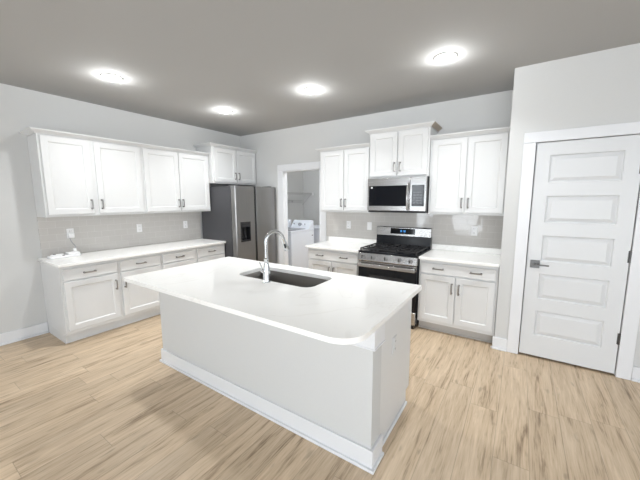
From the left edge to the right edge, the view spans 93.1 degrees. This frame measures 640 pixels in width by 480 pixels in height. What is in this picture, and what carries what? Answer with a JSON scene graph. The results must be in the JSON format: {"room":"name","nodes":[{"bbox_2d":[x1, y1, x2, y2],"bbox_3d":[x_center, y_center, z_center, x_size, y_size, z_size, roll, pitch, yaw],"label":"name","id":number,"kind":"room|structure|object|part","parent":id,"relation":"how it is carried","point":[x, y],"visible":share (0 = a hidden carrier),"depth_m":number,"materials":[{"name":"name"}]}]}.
{"room":"kitchen","nodes":[
{"label":"kitchen","id":0,"kind":"room"},
{"bbox_2d":[0,83,240,333],"bbox_3d":[-3.546,-0.212,2.979,0.120,2.730,7.200,5,9,33],"label":"wall","id":1,"kind":"structure","parent":0,"point":[22,300],"depth_m":3.37,"materials":[{"name":"paint"}]},
{"bbox_2d":[0,322,48,345],"bbox_3d":[-4.327,1.253,1.844,0.028,0.127,4.133,5,9,33],"label":"baseboard","id":2,"kind":"structure","parent":1,"relation":"attached to","point":[10,337],"depth_m":3.37,"materials":[{"name":"paint"}]},
{"bbox_2d":[19,127,144,217],"bbox_3d":[-2.764,-0.758,3.654,0.363,0.918,1.087,5,9,33],"label":"upper cabinet","id":3,"kind":"object","parent":1,"relation":"attached to","point":[73,174],"visible":1,"depth_m":3.48,"materials":[{"name":"paint"}]},
{"bbox_3d":[-2.795,-0.705,3.374,0.020,0.832,0.428,5,9,33],"label":"door","id":4,"kind":"part","parent":3,"relation":"part of","materials":[{"name":"paint"}]},
{"bbox_3d":[-2.768,-1.190,3.598,0.357,0.046,1.087,5,9,33],"label":"crown molding","id":5,"kind":"part","parent":3,"relation":"part of","materials":[{"name":"paint"}]},
{"bbox_3d":[-2.507,-0.763,3.804,0.020,0.832,0.514,5,9,33],"label":"door","id":6,"kind":"part","parent":3,"relation":"part of","materials":[{"name":"paint"}]},
{"bbox_2d":[37,212,200,257],"bbox_3d":[-2.607,-0.143,4.298,0.008,0.468,2.080,5,9,33],"label":"tile backsplash","id":7,"kind":"structure","parent":1,"relation":"attached to","point":[102,232],"depth_m":4.06,"materials":[{"name":"grey tile"}]},
{"bbox_2d":[66,228,74,237],"bbox_3d":[-3.017,-0.082,3.665,0.009,0.116,0.072,5,9,33],"label":"wall outlet","id":8,"kind":"object","parent":7,"relation":"attached to","point":[70,230],"visible":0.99,"depth_m":3.66,"materials":[{"name":"white plastic"}]},
{"bbox_2d":[136,224,141,231],"bbox_3d":[-2.576,-0.171,4.325,0.009,0.116,0.072,5,9,33],"label":"wall outlet","id":9,"kind":"object","parent":7,"relation":"attached to","point":[139,226],"visible":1,"depth_m":4.32,"materials":[{"name":"white plastic"}]},
{"bbox_2d":[183,221,187,227],"bbox_3d":[-2.181,-0.251,4.915,0.009,0.116,0.072,5,9,33],"label":"wall outlet","id":10,"kind":"object","parent":7,"relation":"attached to","point":[185,225],"visible":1,"depth_m":4.91,"materials":[{"name":"white plastic"}]},
{"bbox_2d":[140,143,210,213],"bbox_3d":[-2.176,-0.876,4.532,0.363,0.918,1.038,5,9,33],"label":"upper cabinet","id":11,"kind":"object","parent":1,"relation":"attached to","point":[175,180],"visible":0.9,"depth_m":4.39,"materials":[{"name":"paint"}]},
{"bbox_3d":[-2.206,-0.824,4.253,0.020,0.832,0.490,5,9,33],"label":"door","id":12,"kind":"part","parent":11,"relation":"part of","materials":[{"name":"paint"}]},
{"bbox_3d":[-2.180,-1.309,4.476,0.357,0.046,1.038,5,9,33],"label":"crown molding","id":13,"kind":"part","parent":11,"relation":"part of","materials":[{"name":"paint"}]},
{"bbox_3d":[-1.929,-0.880,4.668,0.020,0.832,0.498,5,9,33],"label":"door","id":14,"kind":"part","parent":11,"relation":"part of","materials":[{"name":"paint"}]},
{"bbox_2d":[193,142,256,185],"bbox_3d":[-1.605,-1.279,5.272,0.448,0.620,1.008,5,9,33],"label":"upper cabinet","id":15,"kind":"object","parent":1,"relation":"attached to","point":[227,165],"visible":0.98,"depth_m":5.09,"materials":[{"name":"paint"}]},
{"bbox_3d":[-1.568,-1.230,5.017,0.020,0.534,0.450,5,9,33],"label":"door","id":16,"kind":"part","parent":15,"relation":"part of","materials":[{"name":"paint"}]},
{"bbox_3d":[-1.609,-1.564,5.236,0.442,0.046,1.008,5,9,33],"label":"crown molding","id":17,"kind":"part","parent":15,"relation":"part of","materials":[{"name":"paint"}]},
{"bbox_3d":[-1.312,-1.281,5.399,0.020,0.534,0.435,5,9,33],"label":"door","id":18,"kind":"part","parent":15,"relation":"part of","materials":[{"name":"paint"}]},
{"bbox_2d":[287,171,303,224],"bbox_3d":[-1.135,-0.781,7.192,0.100,2.730,2.370,5,9,33],"label":"wall","id":19,"kind":"structure","parent":0,"point":[294,179],"depth_m":7.82,"materials":[{"name":"paint"}]},
{"bbox_2d":[287,192,313,203],"bbox_3d":[-0.884,-0.970,7.152,0.334,0.322,2.105,5,9,33],"label":"wire shelf","id":20,"kind":"object","parent":19,"relation":"attached to","point":[291,193],"visible":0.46,"depth_m":7.69,"materials":[{"name":"white metal"}]},
{"bbox_3d":[-0.892,-1.097,7.141,0.313,0.051,2.105,5,9,33],"label":"lip rail","id":21,"kind":"part","parent":20,"relation":"part of","materials":[{"name":"white metal"}]},
{"bbox_2d":[303,170,318,224],"bbox_3d":[0.985,-0.798,7.266,3.550,2.730,0.100,5,9,33],"label":"wall","id":22,"kind":"structure","parent":0,"point":[310,178],"depth_m":7.97,"materials":[{"name":"paint"}]},
{"bbox_2d":[0,314,639,479],"bbox_3d":[0.460,1.332,1.997,8.750,0.100,9.860,5,9,33],"label":"floor","id":23,"kind":"structure","parent":0,"point":[105,405],"depth_m":2.10,"materials":[{"name":"brown wood"}]},
{"bbox_2d":[40,253,160,343],"bbox_3d":[-2.628,0.625,3.769,0.658,0.854,1.057,5,9,33],"label":"base cabinet","id":24,"kind":"object","parent":23,"relation":"on","point":[82,301],"visible":0.85,"depth_m":3.45,"materials":[{"name":"paint"}]},
{"bbox_3d":[-2.963,1.049,3.423,0.538,0.106,0.019,5,9,33],"label":"panel","id":25,"kind":"part","parent":24,"relation":"part of","materials":[{"name":"paint"}]},
{"bbox_3d":[-2.535,0.344,3.365,0.020,0.118,0.511,5,9,33],"label":"drawer","id":26,"kind":"part","parent":24,"relation":"part of","materials":[{"name":"paint"}]},
{"bbox_3d":[-2.534,0.684,3.410,0.020,0.532,0.511,5,9,33],"label":"door","id":27,"kind":"part","parent":24,"relation":"part of","materials":[{"name":"paint"}]},
{"bbox_2d":[37,238,225,267],"bbox_3d":[-2.352,0.129,4.138,0.647,0.030,2.123,5,9,33],"label":"countertop","id":28,"kind":"structure","parent":24,"relation":"on","point":[105,255],"depth_m":3.82,"materials":[{"name":"white stone"}]},
{"bbox_2d":[47,233,80,258],"bbox_3d":[-2.996,0.064,3.528,0.196,0.262,0.292,5,9,33],"label":"power adapter","id":29,"kind":"object","parent":28,"relation":"on","point":[74,252],"visible":1,"depth_m":3.55,"materials":[{"name":"white plastic"}]},
{"bbox_2d":[47,254,80,258],"bbox_3d":[-2.975,0.185,3.529,0.145,0.022,0.290,5,9,33],"label":"tray","id":30,"kind":"object","parent":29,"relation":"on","point":[55,256],"depth_m":3.48,"materials":[{"name":"white plastic"}]},
{"bbox_3d":[-2.243,0.285,3.801,0.020,0.118,0.477,5,9,33],"label":"drawer","id":31,"kind":"part","parent":24,"relation":"part of","materials":[{"name":"paint"}]},
{"bbox_3d":[-2.242,0.625,3.847,0.020,0.532,0.477,5,9,33],"label":"door","id":32,"kind":"part","parent":24,"relation":"part of","materials":[{"name":"paint"}]},
{"bbox_2d":[160,243,224,269],"bbox_3d":[-2.046,0.507,4.638,0.658,0.854,1.045,5,9,33],"label":"base cabinet","id":33,"kind":"object","parent":23,"relation":"on","point":[170,259],"visible":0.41,"depth_m":4.37,"materials":[{"name":"paint"}]},
{"bbox_3d":[-1.960,0.228,4.225,0.020,0.118,0.478,5,9,33],"label":"drawer","id":34,"kind":"part","parent":33,"relation":"part of","materials":[{"name":"paint"}]},
{"bbox_3d":[-1.958,0.568,4.270,0.020,0.532,0.478,5,9,33],"label":"door","id":35,"kind":"part","parent":33,"relation":"part of","materials":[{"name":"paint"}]},
{"bbox_3d":[-1.672,0.170,4.655,0.020,0.118,0.480,5,9,33],"label":"drawer","id":36,"kind":"part","parent":33,"relation":"part of","materials":[{"name":"paint"}]},
{"bbox_3d":[-1.671,0.510,4.700,0.020,0.532,0.480,5,9,33],"label":"door","id":37,"kind":"part","parent":33,"relation":"part of","materials":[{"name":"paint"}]},
{"bbox_2d":[202,185,276,263],"bbox_3d":[-1.387,-0.047,5.317,0.848,1.764,0.920,5,9,33],"label":"refrigerator","id":38,"kind":"object","parent":23,"relation":"on","point":[242,217],"visible":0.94,"depth_m":4.92,"materials":[{"name":"metal"}]},
{"bbox_3d":[-1.218,-0.015,4.902,0.096,1.687,0.407,5,9,33],"label":"door","id":39,"kind":"part","parent":38,"relation":"part of","materials":[{"name":"metal"}]},
{"bbox_3d":[-0.957,-0.068,5.292,0.096,1.687,0.473,5,9,33],"label":"door","id":40,"kind":"part","parent":38,"relation":"part of","materials":[{"name":"metal"}]},
{"bbox_2d":[159,292,411,474],"bbox_3d":[-0.397,0.775,2.587,2.207,0.853,0.818,5,9,33],"label":"kitchen island","id":41,"kind":"object","parent":23,"relation":"on","point":[347,400],"visible":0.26,"depth_m":2.02,"materials":[{"name":"paint"}]},
{"bbox_3d":[-0.576,1.171,2.365,2.207,0.127,0.165,5,9,33],"label":"baseboard","id":42,"kind":"part","parent":41,"relation":"part of","materials":[{"name":"paint"}]},
{"bbox_2d":[123,257,421,344],"bbox_3d":[-0.452,0.347,2.449,2.205,0.030,1.132,5,9,33],"label":"island countertop","id":43,"kind":"structure","parent":41,"relation":"on","point":[344,309],"depth_m":2.08,"materials":[{"name":"white stone"}]},
{"bbox_2d":[259,230,288,282],"bbox_3d":[-0.359,0.123,2.441,0.252,0.414,0.091,-4,8,-26],"label":"kitchen faucet","id":44,"kind":"object","parent":43,"relation":"on","point":[266,270],"visible":1,"depth_m":2.39,"materials":[{"name":"silver metal"}]},
{"bbox_2d":[243,270,327,286],"bbox_3d":[-0.309,0.443,2.631,0.836,0.210,0.416,5,9,33],"label":"sink","id":45,"kind":"object","parent":43,"relation":"in","point":[275,276],"visible":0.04,"depth_m":2.80,"materials":[{"name":"metal"}]},
{"bbox_3d":[-0.579,0.454,2.270,2.191,0.132,0.149,5,9,33],"label":"cap trim","id":46,"kind":"part","parent":41,"relation":"part of","materials":[{"name":"paint"}]},
{"bbox_2d":[392,334,396,354],"bbox_3d":[0.491,0.686,1.986,0.009,0.116,0.072,5,9,33],"label":"wall outlet","id":47,"kind":"object","parent":41,"relation":"attached to","point":[394,347],"visible":1,"depth_m":1.98,"materials":[{"name":"paint"}]},
{"bbox_3d":[0.509,1.259,2.081,0.014,0.021,0.530,5,9,33],"label":"shoe molding","id":48,"kind":"part","parent":41,"relation":"part of","materials":[{"name":"paint"}]},
{"bbox_3d":[0.507,0.842,2.057,0.018,0.853,0.620,5,9,33],"label":"panel","id":49,"kind":"part","parent":41,"relation":"part of","materials":[{"name":"paint"}]},
{"bbox_2d":[288,220,313,267],"bbox_3d":[-0.582,0.151,6.346,0.588,1.098,0.785,5,9,33],"label":"washing machine","id":50,"kind":"object","parent":23,"relation":"on","point":[301,232],"visible":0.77,"depth_m":6.15,"materials":[{"name":"white metal"}]},
{"bbox_3d":[-0.637,-0.221,6.214,0.480,0.014,0.500,5,9,33],"label":"lid","id":51,"kind":"part","parent":50,"relation":"part of","materials":[{"name":"white metal"}]},
{"bbox_2d":[314,225,319,242],"bbox_3d":[0.001,0.147,6.987,0.617,0.934,0.640,5,9,33],"label":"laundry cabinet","id":52,"kind":"object","parent":23,"relation":"on","point":[316,227],"visible":0.16,"depth_m":6.64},
{"bbox_2d":[308,248,358,275],"bbox_3d":[0.323,0.525,4.448,0.824,0.854,0.658,5,9,33],"label":"base cabinet","id":53,"kind":"object","parent":23,"relation":"on","point":[343,262],"visible":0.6,"depth_m":4.16,"materials":[{"name":"paint"}]},
{"bbox_3d":[0.002,0.553,4.329,0.385,0.532,0.020,5,9,33],"label":"door","id":54,"kind":"part","parent":53,"relation":"part of","materials":[{"name":"paint"}]},
{"bbox_3d":[0.166,0.227,4.175,0.782,0.118,0.020,5,9,33],"label":"drawer","id":55,"kind":"part","parent":53,"relation":"part of","materials":[{"name":"paint"}]},
{"bbox_2d":[306,236,375,252],"bbox_3d":[0.320,0.050,4.394,0.841,0.100,0.647,5,9,33],"label":"countertop","id":56,"kind":"structure","parent":53,"relation":"on","point":[347,244],"depth_m":4.44,"materials":[{"name":"white stone"}]},
{"bbox_3d":[0.333,0.581,4.111,0.385,0.532,0.020,5,9,33],"label":"door","id":57,"kind":"part","parent":53,"relation":"part of","materials":[{"name":"paint"}]},
{"bbox_2d":[357,226,431,328],"bbox_3d":[0.965,0.433,3.959,0.752,1.158,0.700,5,9,33],"label":"gas range","id":58,"kind":"object","parent":23,"relation":"on","point":[394,256],"visible":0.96,"depth_m":3.78,"materials":[{"name":"black metal"}]},
{"bbox_3d":[0.788,0.331,3.676,0.728,0.044,0.059,5,9,33],"label":"oven handle","id":59,"kind":"part","parent":58,"relation":"part of","materials":[{"name":"metal"}]},
{"bbox_3d":[0.805,0.318,3.700,0.744,0.060,0.004,5,9,33],"label":"door rail","id":60,"kind":"part","parent":58,"relation":"part of","materials":[{"name":"metal"}]},
{"bbox_3d":[0.819,0.556,3.753,0.744,0.550,0.044,5,9,33],"label":"oven door","id":61,"kind":"part","parent":58,"relation":"part of","materials":[{"name":"black glass"}]},
{"bbox_3d":[0.812,0.229,3.700,0.748,0.100,0.067,5,9,33],"label":"control panel","id":62,"kind":"part","parent":58,"relation":"part of","materials":[{"name":"metal"}]},
{"bbox_2d":[358,246,429,257],"bbox_3d":[0.962,0.136,3.916,0.752,0.024,0.573,5,9,33],"label":"cooktop","id":63,"kind":"object","parent":58,"relation":"in","point":[363,251],"depth_m":3.75,"materials":[{"name":"black metal"}]},
{"bbox_3d":[1.141,-0.118,4.156,0.752,0.120,0.058,5,9,33],"label":"backguard panel","id":64,"kind":"part","parent":58,"relation":"part of","materials":[{"name":"metal"}]},
{"bbox_3d":[0.821,0.912,3.800,0.744,0.155,0.044,5,9,33],"label":"storage drawer","id":65,"kind":"part","parent":58,"relation":"part of","materials":[{"name":"metal"}]},
{"bbox_2d":[417,259,499,342],"bbox_3d":[1.642,0.635,3.581,0.798,0.854,0.658,5,9,33],"label":"base cabinet","id":66,"kind":"object","parent":23,"relation":"on","point":[459,299],"visible":0.91,"depth_m":3.33,"materials":[{"name":"paint"}]},
{"bbox_3d":[1.328,0.665,3.457,0.372,0.532,0.020,5,9,33],"label":"door","id":67,"kind":"part","parent":66,"relation":"part of","materials":[{"name":"paint"}]},
{"bbox_3d":[1.486,0.338,3.307,0.754,0.118,0.020,5,9,33],"label":"drawer","id":68,"kind":"part","parent":66,"relation":"part of","materials":[{"name":"paint"}]},
{"bbox_2d":[419,244,500,266],"bbox_3d":[1.645,0.162,3.523,0.804,0.100,0.647,5,9,33],"label":"countertop","id":69,"kind":"structure","parent":66,"relation":"on","point":[482,256],"depth_m":3.54,"materials":[{"name":"white stone"}]},
{"bbox_3d":[1.647,0.692,3.247,0.370,0.532,0.020,5,9,33],"label":"door","id":70,"kind":"part","parent":66,"relation":"part of","materials":[{"name":"paint"}]},
{"bbox_2d":[0,0,639,135],"bbox_3d":[0.450,-1.473,1.624,8.750,0.100,9.860,5,9,33],"label":"ceiling","id":71,"kind":"structure","parent":0,"point":[180,61],"depth_m":2.42,"materials":[{"name":"paint"}]},
{"bbox_2d":[100,73,122,81],"bbox_3d":[-2.034,-1.580,2.965,0.188,0.024,0.188,5,9,33],"label":"recessed light","id":72,"kind":"object","parent":71,"relation":"in","point":[111,77],"visible":1,"depth_m":2.93,"materials":[{"name":"white plastic"}]},
{"bbox_2d":[218,109,231,113],"bbox_3d":[-1.285,-1.735,4.106,0.188,0.024,0.188,5,9,33],"label":"recessed light","id":73,"kind":"object","parent":71,"relation":"in","point":[225,111],"visible":1,"depth_m":4.06,"materials":[{"name":"white plastic"}]},
{"bbox_2d":[303,87,319,93],"bbox_3d":[-0.097,-1.637,3.343,0.188,0.024,0.188,5,9,33],"label":"recessed light","id":74,"kind":"object","parent":71,"relation":"in","point":[310,90],"visible":1,"depth_m":3.30,"materials":[{"name":"white plastic"}]},
{"bbox_2d":[434,52,457,62],"bbox_3d":[1.063,-1.538,2.570,0.188,0.024,0.188,5,9,33],"label":"recessed light","id":75,"kind":"object","parent":71,"relation":"in","point":[444,57],"visible":1,"depth_m":2.54,"materials":[{"name":"white plastic"}]},
{"bbox_2d":[240,90,536,330],"bbox_3d":[1.888,-0.333,3.746,8.320,2.730,0.100,5,9,33],"label":"wall","id":76,"kind":"structure","parent":0,"point":[293,145],"depth_m":4.43,"materials":[{"name":"paint"}]},
{"bbox_2d":[277,161,325,264],"bbox_3d":[-0.293,-0.221,5.206,1.003,2.136,0.115,5,9,33],"label":"trim","id":77,"kind":"structure","parent":76,"relation":"attached to","point":[282,174],"depth_m":5.30,"materials":[{"name":"paint"}]},
{"bbox_2d":[315,142,373,212],"bbox_3d":[0.386,-0.867,4.396,0.860,0.918,0.363,5,9,33],"label":"upper cabinet","id":78,"kind":"object","parent":76,"relation":"attached to","point":[345,169],"visible":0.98,"depth_m":4.25,"materials":[{"name":"paint"}]},
{"bbox_3d":[0.176,-0.849,4.380,0.378,0.832,0.020,5,9,33],"label":"door","id":79,"kind":"part","parent":78,"relation":"part of","materials":[{"name":"paint"}]},
{"bbox_3d":[0.386,-1.300,4.341,0.860,0.046,0.357,5,9,33],"label":"crown molding","id":80,"kind":"part","parent":78,"relation":"part of","materials":[{"name":"paint"}]},
{"bbox_3d":[0.498,-0.822,4.168,0.376,0.832,0.020,5,9,33],"label":"door","id":81,"kind":"part","parent":78,"relation":"part of","materials":[{"name":"paint"}]},
{"bbox_2d":[365,121,441,178],"bbox_3d":[1.052,-1.107,3.894,0.872,0.614,0.403,5,9,33],"label":"upper cabinet","id":82,"kind":"object","parent":76,"relation":"attached to","point":[403,150],"visible":0.98,"depth_m":3.73,"materials":[{"name":"paint"}]},
{"bbox_3d":[0.815,-1.083,3.872,0.352,0.532,0.020,5,9,33],"label":"door","id":83,"kind":"part","parent":82,"relation":"part of","materials":[{"name":"paint"}]},
{"bbox_2d":[367,176,429,212],"bbox_3d":[1.036,-0.581,3.937,0.754,0.436,0.468,5,9,33],"label":"microwave","id":84,"kind":"object","parent":82,"relation":"attached to","point":[400,194],"visible":0.98,"depth_m":3.77,"materials":[{"name":"silver metal"}]},
{"bbox_3d":[0.869,-0.580,3.860,0.560,0.412,0.030,5,9,33],"label":"door","id":85,"kind":"part","parent":84,"relation":"part of","materials":[{"name":"metal"}]},
{"bbox_3d":[1.062,-0.527,3.683,0.023,0.340,0.066,5,9,33],"label":"door handle","id":86,"kind":"part","parent":84,"relation":"part of","materials":[{"name":"metal"}]},
{"bbox_3d":[1.184,-0.553,3.652,0.192,0.412,0.030,5,9,33],"label":"control panel","id":87,"kind":"part","parent":84,"relation":"part of","materials":[{"name":"metal"}]},
{"bbox_3d":[1.053,-1.389,3.859,0.872,0.046,0.397,5,9,33],"label":"crown molding","id":88,"kind":"part","parent":82,"relation":"part of","materials":[{"name":"paint"}]},
{"bbox_3d":[1.122,-1.058,3.670,0.352,0.532,0.020,5,9,33],"label":"door","id":89,"kind":"part","parent":82,"relation":"part of","materials":[{"name":"paint"}]},
{"bbox_2d":[326,212,503,248],"bbox_3d":[1.131,-0.110,4.217,2.462,0.568,0.008,5,9,33],"label":"tile backsplash","id":90,"kind":"structure","parent":76,"relation":"attached to","point":[446,229],"depth_m":3.97,"materials":[{"name":"grey tile"}]},
{"bbox_2d":[347,221,350,228],"bbox_3d":[0.439,-0.234,4.652,0.072,0.116,0.009,5,9,33],"label":"wall outlet","id":91,"kind":"object","parent":90,"relation":"attached to","point":[348,222],"visible":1,"depth_m":4.64,"materials":[{"name":"white plastic"}]},
{"bbox_2d":[367,222,371,229],"bbox_3d":[0.726,-0.205,4.463,0.072,0.116,0.011,5,9,33],"label":"wall outlet","id":92,"kind":"object","parent":90,"relation":"attached to","point":[369,224],"visible":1,"depth_m":4.46,"materials":[{"name":"white plastic"}]},
{"bbox_2d":[471,226,477,235],"bbox_3d":[1.883,-0.110,3.703,0.072,0.116,0.009,5,9,33],"label":"wall outlet","id":93,"kind":"object","parent":90,"relation":"attached to","point":[474,229],"visible":1,"depth_m":3.70,"materials":[{"name":"white plastic"}]},
{"bbox_2d":[428,126,509,215],"bbox_3d":[1.718,-0.755,3.520,0.803,0.918,0.363,5,9,33],"label":"upper cabinet","id":94,"kind":"object","parent":76,"relation":"attached to","point":[468,169],"visible":0.88,"depth_m":3.39,"materials":[{"name":"paint"}]},
{"bbox_3d":[1.487,-0.739,3.517,0.372,0.832,0.020,5,9,33],"label":"door","id":95,"kind":"part","parent":94,"relation":"part of","materials":[{"name":"paint"}]},
{"bbox_3d":[1.719,-1.188,3.465,0.803,0.046,0.357,5,9,33],"label":"crown molding","id":96,"kind":"part","parent":94,"relation":"part of","materials":[{"name":"paint"}]},
{"bbox_3d":[1.807,-0.712,3.307,0.372,0.832,0.020,5,9,33],"label":"door","id":97,"kind":"part","parent":94,"relation":"part of","materials":[{"name":"paint"}]},
{"bbox_2d":[495,43,639,366],"bbox_3d":[3.418,-0.103,1.980,3.802,2.730,0.120,5,9,33],"label":"wall","id":98,"kind":"structure","parent":0,"point":[598,88],"depth_m":2.64,"materials":[{"name":"paint"}]},
{"bbox_2d":[491,336,506,351],"bbox_3d":[1.834,1.064,3.108,0.144,0.127,0.028,5,9,33],"label":"baseboard","id":99,"kind":"structure","parent":98,"relation":"attached to","point":[498,343],"depth_m":3.10,"materials":[{"name":"paint"}]},
{"bbox_2d":[507,121,639,379],"bbox_3d":[2.302,0.098,2.742,0.903,2.135,0.140,5,9,33],"label":"trim","id":100,"kind":"structure","parent":98,"relation":"attached to","point":[630,314],"depth_m":2.62,"materials":[{"name":"paint"}]},
{"bbox_2d":[519,134,639,373],"bbox_3d":[2.271,0.144,2.693,0.704,2.016,0.085,5,9,33],"label":"door","id":101,"kind":"structure","parent":98,"relation":"in","point":[585,196],"depth_m":2.68,"materials":[{"name":"paint"}]},
{"bbox_3d":[2.050,0.231,2.832,0.143,0.074,0.050,5,9,33],"label":"handle","id":102,"kind":"part","parent":101,"relation":"part of","materials":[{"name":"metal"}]},
{"bbox_2d":[631,366,639,382],"bbox_3d":[3.807,1.230,1.811,2.781,0.127,0.028,5,9,33],"label":"baseboard","id":103,"kind":"structure","parent":98,"relation":"attached to","point":[635,376],"depth_m":2.56,"materials":[{"name":"paint"}]}
]}

